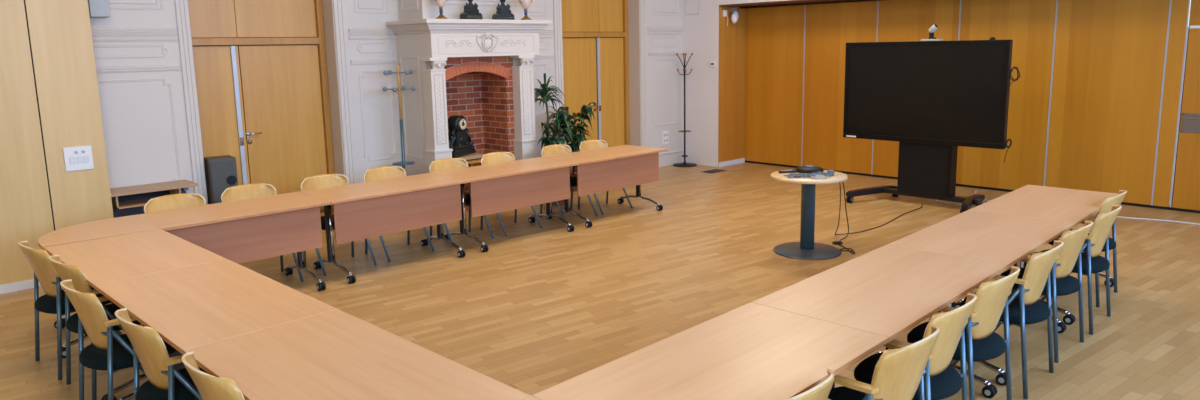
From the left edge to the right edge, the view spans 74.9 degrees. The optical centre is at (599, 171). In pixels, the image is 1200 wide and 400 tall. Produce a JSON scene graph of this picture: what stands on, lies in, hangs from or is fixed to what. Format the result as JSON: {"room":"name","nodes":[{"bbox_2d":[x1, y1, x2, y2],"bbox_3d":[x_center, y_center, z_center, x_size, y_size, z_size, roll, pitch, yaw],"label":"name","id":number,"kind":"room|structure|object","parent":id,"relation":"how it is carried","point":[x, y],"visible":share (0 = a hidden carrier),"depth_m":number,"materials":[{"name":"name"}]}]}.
{"room":"conference room","nodes":[
{"label":"conference room","id":0,"kind":"room"},
{"bbox_2d":[0,0,113,284],"bbox_3d":[-6.315,-0.455,5.327,4.985,3.400,0.100,-10,12,-43],"label":"wall partition","id":1,"kind":"structure","parent":0,"point":[50,101],"depth_m":6.74,"materials":[{"name":"brown wood"}]},
{"bbox_2d":[0,279,40,293],"bbox_3d":[-6.247,1.193,5.543,4.975,0.075,0.022,-10,12,-43],"label":"baseboard","id":2,"kind":"structure","parent":1,"relation":"attached to","point":[28,284],"depth_m":6.70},
{"bbox_2d":[63,145,93,170],"bbox_3d":[-4.614,-0.122,6.924,0.210,0.210,0.019,-10,12,-43],"label":"light switch","id":3,"kind":"object","parent":1,"relation":"attached to","point":[80,157],"visible":1,"depth_m":6.92,"materials":[{"name":"white plastic"}]},
{"bbox_2d":[69,157,75,163],"bbox_3d":[-4.644,-0.101,6.889,0.046,0.065,0.006,-10,12,-43],"label":"rocker switch","id":4,"kind":"object","parent":3,"relation":"attached to","point":[72,160],"depth_m":6.89,"materials":[{"name":"white plastic"}]},
{"bbox_2d":[76,156,82,163],"bbox_3d":[-4.604,-0.108,6.926,0.046,0.065,0.006,-10,12,-43],"label":"rocker switch","id":5,"kind":"object","parent":3,"relation":"attached to","point":[79,159],"depth_m":6.92,"materials":[{"name":"white plastic"}]},
{"bbox_2d":[83,155,89,162],"bbox_3d":[-4.568,-0.114,6.960,0.046,0.065,0.006,-10,12,-43],"label":"rocker switch","id":6,"kind":"object","parent":3,"relation":"attached to","point":[86,158],"depth_m":6.96,"materials":[{"name":"white plastic"}]},
{"bbox_2d":[90,0,682,202],"bbox_3d":[-3.674,-1.335,8.616,13.490,4.000,0.500,-10,12,-43],"label":"wall","id":7,"kind":"structure","parent":0,"point":[136,116],"depth_m":9.07,"materials":[{"name":"white paint"}]},
{"bbox_2d":[88,0,109,17],"bbox_3d":[-4.632,-1.637,7.194,0.155,0.420,0.160,-10,12,-43],"label":"wall box","id":8,"kind":"object","parent":7,"relation":"attached to","point":[97,8],"visible":0.76,"depth_m":7.16,"materials":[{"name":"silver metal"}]},
{"bbox_2d":[91,0,207,204],"bbox_3d":[-4.527,-0.836,7.498,1.215,3.400,0.030,-10,12,-43],"label":"trim","id":9,"kind":"structure","parent":7,"relation":"attached to","point":[181,6],"depth_m":7.76,"materials":[{"name":"white paint"}]},
{"bbox_2d":[188,0,334,215],"bbox_3d":[-3.743,-0.980,8.651,1.501,3.290,0.116,-10,12,-43],"label":"door","id":10,"kind":"structure","parent":7,"relation":"in","point":[261,73],"depth_m":8.69,"materials":[{"name":"brown wood"}]},
{"bbox_2d":[333,0,397,183],"bbox_3d":[-2.708,-1.143,9.200,0.765,3.400,0.030,-10,12,-43],"label":"trim","id":11,"kind":"structure","parent":7,"relation":"attached to","point":[338,5],"depth_m":9.09,"materials":[{"name":"white paint"}]},
{"bbox_2d":[527,0,563,140],"bbox_3d":[-0.893,-1.450,10.899,1.005,3.400,0.030,-10,12,-43],"label":"trim","id":12,"kind":"structure","parent":7,"relation":"attached to","point":[557,6],"depth_m":11.10,"materials":[{"name":"white paint"}]},
{"bbox_2d":[561,0,629,168],"bbox_3d":[-0.149,-1.586,12.015,1.601,3.290,0.116,-10,12,-43],"label":"door","id":13,"kind":"structure","parent":7,"relation":"in","point":[595,40],"depth_m":12.14,"materials":[{"name":"brown wood"}]},
{"bbox_2d":[640,0,682,166],"bbox_3d":[1.009,-1.770,12.680,1.005,3.400,0.030,-10,12,-43],"label":"trim","id":14,"kind":"structure","parent":7,"relation":"attached to","point":[666,158],"depth_m":12.55,"materials":[{"name":"white paint"}]},
{"bbox_2d":[662,131,668,144],"bbox_3d":[1.074,-0.566,12.921,0.150,0.220,0.018,-10,12,-43],"label":"wall socket","id":15,"kind":"object","parent":7,"relation":"attached to","point":[665,134],"visible":1,"depth_m":12.91,"materials":[{"name":"white plastic"}]},
{"bbox_2d":[396,0,535,175],"bbox_3d":[-1.654,-1.552,9.729,1.580,4.000,0.640,-10,12,-43],"label":"wall","id":16,"kind":"structure","parent":0,"point":[408,45],"depth_m":9.30,"materials":[{"name":"white paint"}]},
{"bbox_2d":[400,0,516,158],"bbox_3d":[-1.675,-1.758,9.672,1.539,3.026,0.492,-10,12,-43],"label":"trim","id":17,"kind":"structure","parent":16,"relation":"attached to","point":[433,2],"depth_m":9.37,"materials":[{"name":"white paint"}]},
{"bbox_2d":[0,162,1199,399],"bbox_3d":[0.809,1.255,4.854,14.650,0.100,12.600,-10,12,-43],"label":"floor","id":18,"kind":"structure","parent":0,"point":[550,305],"depth_m":6.53,"materials":[{"name":"brown wood"}]},
{"bbox_2d":[18,241,111,379],"bbox_3d":[-3.400,0.829,5.088,0.528,0.840,0.516,7,12,40],"label":"armchair","id":19,"kind":"object","parent":18,"relation":"on","point":[53,301],"visible":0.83,"depth_m":4.86,"materials":[{"name":"brown wood"}]},
{"bbox_2d":[49,255,140,399],"bbox_3d":[-2.942,0.881,4.711,0.528,0.840,0.516,7,12,41],"label":"armchair","id":20,"kind":"object","parent":18,"relation":"on","point":[78,277],"visible":0.34,"depth_m":4.50,"materials":[{"name":"brown wood"}]},
{"bbox_2d":[38,215,159,328],"bbox_3d":[-3.654,0.780,5.706,0.700,0.740,0.700,-10,12,-43],"label":"table","id":21,"kind":"object","parent":18,"relation":"on","point":[110,227],"visible":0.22,"depth_m":5.62,"materials":[{"name":"brown wood"}]},
{"bbox_2d":[60,279,176,399],"bbox_3d":[-2.518,0.956,4.191,0.528,0.840,0.516,7,12,41],"label":"armchair","id":22,"kind":"object","parent":18,"relation":"on","point":[109,351],"visible":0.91,"depth_m":3.97,"materials":[{"name":"brown wood"}]},
{"bbox_2d":[44,229,225,399],"bbox_3d":[-2.958,0.877,5.014,1.241,0.740,0.728,8,13,44],"label":"conference table","id":23,"kind":"object","parent":18,"relation":"on","point":[108,259],"visible":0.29,"depth_m":4.89,"materials":[{"name":"brown wood"}]},
{"bbox_2d":[110,179,197,217],"bbox_3d":[-4.412,0.513,7.520,0.980,0.725,0.390,-10,12,-43],"label":"desk","id":24,"kind":"object","parent":18,"relation":"on","point":[128,200],"visible":0.23,"depth_m":7.54,"materials":[{"name":"laminate"}]},
{"bbox_2d":[118,190,169,201],"bbox_3d":[-4.493,0.208,7.647,0.530,0.110,0.015,-10,12,-43],"label":"shelf","id":25,"kind":"object","parent":24,"relation":"attached to","point":[140,196],"depth_m":7.66,"materials":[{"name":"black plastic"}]},
{"bbox_2d":[115,308,209,399],"bbox_3d":[-1.932,1.023,3.696,0.528,0.840,0.516,7,12,43],"label":"armchair","id":26,"kind":"object","parent":18,"relation":"on","point":[165,382],"visible":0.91,"depth_m":3.46,"materials":[{"name":"brown wood"}]},
{"bbox_2d":[144,193,205,212],"bbox_3d":[-3.360,0.625,6.363,0.528,0.840,0.516,-10,13,-44],"label":"chair","id":27,"kind":"object","parent":18,"relation":"on","point":[184,200],"visible":0.12,"depth_m":6.47,"materials":[{"name":"brown wood"}]},
{"bbox_2d":[182,351,244,399],"bbox_3d":[-1.338,1.099,3.148,0.528,0.840,0.516,7,12,43],"label":"chair","id":28,"kind":"object","parent":18,"relation":"on","point":[210,387],"visible":0.98,"depth_m":2.85,"materials":[{"name":"brown wood"}]},
{"bbox_2d":[94,259,336,399],"bbox_3d":[-2.011,1.005,4.098,1.403,0.740,0.728,8,13,44],"label":"conference table","id":29,"kind":"object","parent":18,"relation":"on","point":[192,306],"visible":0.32,"depth_m":3.94,"materials":[{"name":"brown wood"}]},
{"bbox_2d":[203,155,237,203],"bbox_3d":[-3.950,0.298,8.220,0.255,0.910,0.298,-8,11,-37],"label":"loudspeaker","id":30,"kind":"object","parent":18,"relation":"on","point":[220,171],"visible":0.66,"depth_m":8.06,"materials":[{"name":"grey plastic"}]},
{"bbox_2d":[210,160,235,203],"bbox_3d":[-3.873,0.315,8.107,0.225,0.870,0.016,-8,11,-37],"label":"grille","id":31,"kind":"object","parent":30,"relation":"attached to","point":[222,172],"depth_m":8.05,"materials":[{"name":"grey fabric"}]},
{"bbox_2d":[136,192,330,290],"bbox_3d":[-2.938,0.657,6.386,1.291,0.740,0.728,-10,13,-43],"label":"conference table","id":32,"kind":"object","parent":18,"relation":"on","point":[252,229],"visible":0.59,"depth_m":6.25,"materials":[{"name":"brown wood"}]},
{"bbox_2d":[221,183,303,281],"bbox_3d":[-2.952,0.550,6.786,0.528,0.840,0.516,-9,12,-42],"label":"armchair","id":33,"kind":"object","parent":18,"relation":"on","point":[246,191],"visible":0.15,"depth_m":6.89,"materials":[{"name":"brown wood"}]},
{"bbox_2d":[301,174,376,275],"bbox_3d":[-2.449,0.465,7.256,0.528,0.840,0.516,-10,12,-43],"label":"armchair","id":34,"kind":"object","parent":18,"relation":"on","point":[324,180],"visible":0.19,"depth_m":7.34,"materials":[{"name":"brown wood"}]},
{"bbox_2d":[183,309,529,399],"bbox_3d":[-0.999,1.142,3.117,1.425,0.740,0.728,8,13,44],"label":"conference table","id":35,"kind":"object","parent":18,"relation":"on","point":[337,354],"visible":0.98,"depth_m":3.10,"materials":[{"name":"brown wood"}]},
{"bbox_2d":[298,173,470,283],"bbox_3d":[-1.972,0.491,7.309,1.398,0.740,0.728,-10,13,-43],"label":"conference table","id":36,"kind":"object","parent":18,"relation":"on","point":[363,210],"visible":0.93,"depth_m":7.08,"materials":[{"name":"brown wood"}]},
{"bbox_2d":[382,65,415,170],"bbox_3d":[-2.317,-0.343,9.181,0.360,1.810,0.360,-5,10,-22],"label":"coat stand","id":37,"kind":"object","parent":18,"relation":"on","point":[403,163],"visible":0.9,"depth_m":9.11,"materials":[{"name":"metal"}]},
{"bbox_2d":[392,161,414,165],"bbox_3d":[-2.312,-0.097,9.220,0.260,0.022,0.258,-10,12,-43],"label":"tray","id":38,"kind":"object","parent":37,"relation":"on","point":[403,163],"depth_m":9.18,"materials":[{"name":"blue paint"}]},
{"bbox_2d":[364,166,434,261],"bbox_3d":[-2.002,0.387,7.688,0.516,0.840,0.528,8,13,44],"label":"chair","id":39,"kind":"object","parent":18,"relation":"on","point":[385,172],"visible":0.22,"depth_m":7.78,"materials":[{"name":"brown wood"}]},
{"bbox_2d":[429,158,493,247],"bbox_3d":[-1.475,0.298,8.182,0.528,0.840,0.516,-9,12,-41],"label":"chair","id":40,"kind":"object","parent":18,"relation":"on","point":[447,163],"visible":0.25,"depth_m":8.28,"materials":[{"name":"brown wood"}]},
{"bbox_2d":[386,19,551,211],"bbox_3d":[-1.554,-0.704,9.753,1.800,2.315,0.913,-10,12,-43],"label":"fireplace","id":41,"kind":"object","parent":18,"relation":"on","point":[473,75],"visible":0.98,"depth_m":9.68,"materials":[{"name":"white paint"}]},
{"bbox_2d":[435,0,447,18],"bbox_3d":[-1.814,-1.940,8.908,0.193,0.400,0.139,-2,9,-8],"label":"vase","id":42,"kind":"object","parent":41,"relation":"on","point":[440,3],"visible":0.91,"depth_m":8.89,"materials":[{"name":"white ceramic"}]},
{"bbox_2d":[435,0,445,6],"bbox_3d":[-1.815,-2.007,8.898,0.136,0.265,0.136,-10,12,-43],"label":"bowl","id":43,"kind":"object","parent":42,"relation":"on","point":[440,3],"depth_m":8.87,"materials":[{"name":"beige ceramic"}]},
{"bbox_2d":[386,19,551,33],"bbox_3d":[-1.574,-1.773,9.582,1.800,0.150,0.913,-10,12,-43],"label":"mantel shelf","id":44,"kind":"object","parent":41,"relation":"attached to","point":[425,26],"depth_m":9.15,"materials":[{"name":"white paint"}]},
{"bbox_2d":[458,153,483,166],"bbox_3d":[-1.682,0.117,9.632,0.500,0.655,0.340,-10,12,-43],"label":"wooden stand","id":45,"kind":"object","parent":41,"relation":"in","point":[475,157],"visible":0.14,"depth_m":9.53,"materials":[{"name":"laminate"}]},
{"bbox_2d":[448,115,475,157],"bbox_3d":[-1.734,-0.445,9.529,0.202,0.490,0.537,2,10,21],"label":"mantel clock","id":46,"kind":"object","parent":45,"relation":"on","point":[459,138],"visible":0.91,"depth_m":9.43,"materials":[{"name":"black stone"}]},
{"bbox_2d":[460,0,482,18],"bbox_3d":[-1.521,-1.989,9.207,0.145,0.390,0.240,7,12,40],"label":"ornament","id":47,"kind":"object","parent":41,"relation":"on","point":[471,11],"visible":0.97,"depth_m":9.18,"materials":[{"name":"black metal"}]},
{"bbox_2d":[492,0,514,19],"bbox_3d":[-1.181,-2.046,9.525,0.240,0.390,0.145,-8,11,-37],"label":"ornament","id":48,"kind":"object","parent":41,"relation":"on","point":[503,12],"visible":0.98,"depth_m":9.49,"materials":[{"name":"black metal"}]},
{"bbox_2d":[518,0,532,19],"bbox_3d":[-0.926,-2.090,9.739,0.193,0.400,0.139,-2,9,-8],"label":"vase","id":49,"kind":"object","parent":41,"relation":"on","point":[525,4],"visible":0.92,"depth_m":9.71,"materials":[{"name":"white ceramic"}]},
{"bbox_2d":[520,0,530,8],"bbox_3d":[-0.927,-2.157,9.729,0.136,0.265,0.136,-10,12,-43],"label":"bowl","id":50,"kind":"object","parent":49,"relation":"on","point":[525,4],"depth_m":9.69,"materials":[{"name":"beige ceramic"}]},
{"bbox_2d":[431,157,578,251],"bbox_3d":[-0.964,0.318,8.273,1.408,0.740,0.728,-10,13,-43],"label":"conference table","id":51,"kind":"object","parent":18,"relation":"on","point":[510,185],"visible":0.88,"depth_m":8.05,"materials":[{"name":"brown wood"}]},
{"bbox_2d":[481,152,541,236],"bbox_3d":[-1.004,0.221,8.609,0.528,0.840,0.516,-10,13,-44],"label":"chair","id":52,"kind":"object","parent":18,"relation":"on","point":[495,157],"visible":0.19,"depth_m":8.70,"materials":[{"name":"brown wood"}]},
{"bbox_2d":[521,396,538,399],"bbox_3d":[-0.243,1.245,2.383,0.690,0.740,0.700,8,13,44],"label":"table","id":53,"kind":"object","parent":18,"relation":"on","point":[528,397],"visible":1,"depth_m":2.79,"materials":[{"name":"brown wood"}]},
{"bbox_2d":[537,122,572,205],"bbox_3d":[-0.577,-0.103,9.915,0.440,1.040,0.436,1,9,16],"label":"potted plant","id":54,"kind":"object","parent":18,"relation":"on","point":[553,140],"visible":0.27,"depth_m":9.91,"materials":[{"name":"green plant"}]},
{"bbox_2d":[534,73,576,135],"bbox_3d":[-0.675,-0.527,10.662,0.785,1.644,0.659,-10,12,-43],"label":"dracaena","id":55,"kind":"object","parent":18,"relation":"on","point":[543,92],"visible":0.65,"depth_m":10.53,"materials":[{"name":"plant"}]},
{"bbox_2d":[540,144,597,220],"bbox_3d":[-0.391,0.118,9.183,0.528,0.840,0.516,-10,12,-43],"label":"chair","id":56,"kind":"object","parent":18,"relation":"on","point":[556,149],"visible":0.21,"depth_m":9.27,"materials":[{"name":"brown wood"}]},
{"bbox_2d":[555,102,597,191],"bbox_3d":[-0.310,-0.339,10.831,0.642,1.207,0.653,-3,9,-9],"label":"potted plant","id":57,"kind":"object","parent":18,"relation":"on","point":[578,138],"visible":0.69,"depth_m":10.72,"materials":[{"name":"green plant"}]},
{"bbox_2d":[540,145,667,227],"bbox_3d":[0.062,0.142,9.253,1.448,0.740,0.728,-10,13,-43],"label":"conference table","id":58,"kind":"object","parent":18,"relation":"on","point":[599,170],"visible":0.84,"depth_m":9.05,"materials":[{"name":"brown wood"}]},
{"bbox_2d":[578,140,632,214],"bbox_3d":[0.041,0.045,9.587,0.528,0.840,0.516,-9,12,-42],"label":"chair","id":59,"kind":"object","parent":18,"relation":"on","point":[588,144],"visible":0.19,"depth_m":9.68,"materials":[{"name":"brown wood"}]},
{"bbox_2d":[673,53,696,166],"bbox_3d":[1.392,-1.022,12.867,0.400,1.848,0.400,-10,12,-43],"label":"coat stand","id":60,"kind":"object","parent":18,"relation":"on","point":[683,164],"visible":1,"depth_m":12.87,"materials":[{"name":"black metal"}]},
{"bbox_2d":[531,302,888,399],"bbox_3d":[0.493,1.114,3.114,0.728,0.740,1.386,8,13,44],"label":"conference table","id":61,"kind":"object","parent":18,"relation":"on","point":[750,351],"visible":0.95,"depth_m":3.08,"materials":[{"name":"brown wood"}]},
{"bbox_2d":[702,169,726,172],"bbox_3d":[1.795,-0.015,12.352,0.380,0.007,0.220,-10,12,-43],"label":"floor vent","id":62,"kind":"object","parent":18,"relation":"in","point":[713,170],"visible":1,"depth_m":12.31,"materials":[{"name":"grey metal"}]},
{"bbox_2d":[771,169,847,259],"bbox_3d":[1.975,0.393,7.441,0.704,0.742,0.704,-10,12,-43],"label":"round table","id":63,"kind":"object","parent":18,"relation":"on","point":[806,249],"visible":0.83,"depth_m":7.38,"materials":[{"name":"laminate"}]},
{"bbox_2d":[778,170,796,172],"bbox_3d":[1.809,-0.005,7.532,0.180,0.021,0.044,-3,9,-9],"label":"remote control","id":64,"kind":"object","parent":63,"relation":"on","point":[781,171],"visible":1,"depth_m":7.51,"materials":[{"name":"black plastic"}]},
{"bbox_2d":[783,172,831,177],"bbox_3d":[1.929,0.029,7.261,0.446,0.033,0.167,-1,9,2],"label":"cable tangle","id":65,"kind":"object","parent":63,"relation":"on","point":[791,175],"visible":0.99,"depth_m":7.24,"materials":[{"name":"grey plastic"}]},
{"bbox_2d":[793,165,823,172],"bbox_3d":[2.030,-0.037,7.578,0.297,0.058,0.301,4,10,29],"label":"phone","id":66,"kind":"object","parent":63,"relation":"on","point":[807,168],"visible":0.91,"depth_m":7.49,"materials":[{"name":"black plastic"}]},
{"bbox_2d":[811,175,826,178],"bbox_3d":[2.002,0.045,7.167,0.128,0.027,0.136,-10,12,-43],"label":"lead","id":67,"kind":"object","parent":63,"relation":"on","point":[816,176],"visible":1,"depth_m":7.15,"materials":[{"name":"white plastic"}]},
{"bbox_2d":[840,182,848,240],"bbox_3d":[2.377,0.366,7.653,0.105,0.714,0.506,3,10,25],"label":"cable","id":68,"kind":"object","parent":63,"relation":"hanging from","point":[842,182],"visible":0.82,"depth_m":7.54,"materials":[{"name":"rubber"}]},
{"bbox_2d":[786,368,833,399],"bbox_3d":[0.562,1.107,2.872,0.528,0.840,0.516,-10,12,-43],"label":"armchair","id":69,"kind":"object","parent":18,"relation":"on","point":[821,391],"visible":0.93,"depth_m":2.65,"materials":[{"name":"brown wood"}]},
{"bbox_2d":[839,244,854,253],"bbox_3d":[2.358,0.741,7.526,0.140,0.011,0.333,0,9,7],"label":"cable","id":70,"kind":"object","parent":18,"relation":"on","point":[850,251],"visible":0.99,"depth_m":7.47,"materials":[{"name":"plastic"}]},
{"bbox_2d":[834,182,921,234],"bbox_3d":[3.003,0.218,8.511,0.267,0.717,2.660,6,12,39],"label":"cable","id":71,"kind":"object","parent":18,"relation":"on","point":[839,182],"visible":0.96,"depth_m":8.15,"materials":[{"name":"rubber"}]},
{"bbox_2d":[752,245,1006,397],"bbox_3d":[1.495,0.935,4.110,0.728,0.740,1.458,8,13,44],"label":"conference table","id":72,"kind":"object","parent":18,"relation":"on","point":[886,290],"visible":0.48,"depth_m":3.95,"materials":[{"name":"brown wood"}]},
{"bbox_2d":[828,325,939,399],"bbox_3d":[1.114,1.029,3.292,0.528,0.840,0.516,-9,12,-42],"label":"armchair","id":73,"kind":"object","parent":18,"relation":"on","point":[898,373],"visible":0.98,"depth_m":3.04,"materials":[{"name":"brown wood"}]},
{"bbox_2d":[854,293,976,399],"bbox_3d":[1.449,0.962,3.674,0.516,0.840,0.528,8,13,44],"label":"armchair","id":74,"kind":"object","parent":18,"relation":"on","point":[945,380],"visible":0.64,"depth_m":3.49,"materials":[{"name":"brown wood"}]},
{"bbox_2d":[843,40,1019,212],"bbox_3d":[3.886,-0.569,9.357,2.043,1.965,0.802,6,12,39],"label":"television","id":75,"kind":"object","parent":18,"relation":"on","point":[933,98],"visible":0.95,"depth_m":9.26,"materials":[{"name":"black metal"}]},
{"bbox_2d":[921,24,942,40],"bbox_3d":[3.867,-1.623,9.111,0.110,0.192,0.220,-10,12,-43],"label":"camera","id":76,"kind":"object","parent":75,"relation":"on","point":[933,28],"visible":1,"depth_m":9.09,"materials":[{"name":"silver metal"}]},
{"bbox_2d":[907,266,1019,399],"bbox_3d":[1.867,0.887,4.093,0.528,0.840,0.516,-10,12,-43],"label":"armchair","id":77,"kind":"object","parent":18,"relation":"on","point":[982,343],"visible":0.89,"depth_m":3.88,"materials":[{"name":"brown wood"}]},
{"bbox_2d":[885,210,1074,385],"bbox_3d":[2.480,0.760,5.089,0.728,0.740,1.338,8,13,44],"label":"conference table","id":78,"kind":"object","parent":18,"relation":"on","point":[1004,239],"visible":0.46,"depth_m":4.94,"materials":[{"name":"brown wood"}]},
{"bbox_2d":[951,240,1063,398],"bbox_3d":[2.377,0.798,4.584,0.516,0.840,0.528,8,13,44],"label":"armchair","id":79,"kind":"object","parent":18,"relation":"on","point":[1025,308],"visible":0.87,"depth_m":4.36,"materials":[{"name":"brown wood"}]},
{"bbox_2d":[965,185,1117,324],"bbox_3d":[3.431,0.591,6.033,0.728,0.740,1.359,8,13,44],"label":"conference table","id":80,"kind":"object","parent":18,"relation":"on","point":[1075,206],"visible":0.41,"depth_m":5.87,"materials":[{"name":"brown wood"}]},
{"bbox_2d":[1000,221,1092,362],"bbox_3d":[2.842,0.713,5.060,0.528,0.840,0.516,-9,12,-42],"label":"armchair","id":81,"kind":"object","parent":18,"relation":"on","point":[1062,283],"visible":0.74,"depth_m":4.84,"materials":[{"name":"brown wood"}]},
{"bbox_2d":[936,190,1199,224],"bbox_3d":[5.687,0.471,8.801,1.139,0.019,3.504,-10,12,-43],"label":"cable","id":82,"kind":"object","parent":18,"relation":"on","point":[975,190],"visible":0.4,"depth_m":8.55,"materials":[{"name":"rubber"}]},
{"bbox_2d":[1039,205,1121,334],"bbox_3d":[3.320,0.633,5.508,0.516,0.840,0.528,8,13,44],"label":"armchair","id":83,"kind":"object","parent":18,"relation":"on","point":[1092,262],"visible":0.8,"depth_m":5.28,"materials":[{"name":"brown wood"}]},
{"bbox_2d":[1048,190,1126,306],"bbox_3d":[3.713,0.540,6.039,0.528,0.840,0.516,-10,12,-43],"label":"armchair","id":84,"kind":"object","parent":18,"relation":"on","point":[1107,203],"visible":0.3,"depth_m":5.79,"materials":[{"name":"brown wood"}]},
{"bbox_2d":[683,0,879,166],"bbox_3d":[5.722,-1.605,9.167,0.980,4.000,12.600,-10,12,-43],"label":"wall","id":85,"kind":"structure","parent":0,"point":[714,96],"depth_m":12.78,"materials":[{"name":"white paint"}]},
{"bbox_2d":[685,0,699,14],"bbox_3d":[1.496,-2.979,12.705,0.009,0.840,0.300,-10,12,-43],"label":"trim","id":86,"kind":"structure","parent":85,"relation":"attached to","point":[686,13],"depth_m":12.77,"materials":[{"name":"white paint"}]},
{"bbox_2d":[710,62,715,66],"bbox_3d":[1.811,-1.735,12.583,0.023,0.080,0.110,-10,12,-43],"label":"thermostat","id":87,"kind":"object","parent":85,"relation":"attached to","point":[712,64],"visible":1,"depth_m":12.57,"materials":[{"name":"white plastic"}]},
{"bbox_2d":[723,10,727,24],"bbox_3d":[2.001,-2.449,12.467,0.100,0.250,0.040,-10,12,-43],"label":"sensor","id":88,"kind":"object","parent":85,"relation":"attached to","point":[724,11],"visible":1,"depth_m":12.43,"materials":[{"name":"white plastic"}]},
{"bbox_2d":[718,158,744,166],"bbox_3d":[2.186,-0.158,12.982,0.684,0.075,0.025,-10,12,-43],"label":"baseboard","id":89,"kind":"structure","parent":85,"relation":"attached to","point":[742,160],"depth_m":12.96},
{"bbox_2d":[731,8,738,22],"bbox_3d":[2.154,-2.502,12.529,0.118,0.251,0.226,0,9,6],"label":"loudspeaker","id":90,"kind":"object","parent":85,"relation":"attached to","point":[734,17],"visible":1,"depth_m":12.45,"materials":[{"name":"white plastic"}]},
{"bbox_2d":[744,0,1199,212],"bbox_3d":[6.239,-0.874,9.097,0.106,2.560,11.040,-10,12,-43],"label":"wall","id":91,"kind":"structure","parent":0,"point":[1094,103],"depth_m":9.90,"materials":[{"name":"brown wood"}]},
{"bbox_2d":[1170,0,1199,210],"bbox_3d":[7.477,-0.704,7.771,0.072,2.525,2.796,-10,12,-43],"label":"door","id":92,"kind":"structure","parent":91,"relation":"in","point":[1185,192],"depth_m":8.74,"materials":[{"name":"brown wood"}]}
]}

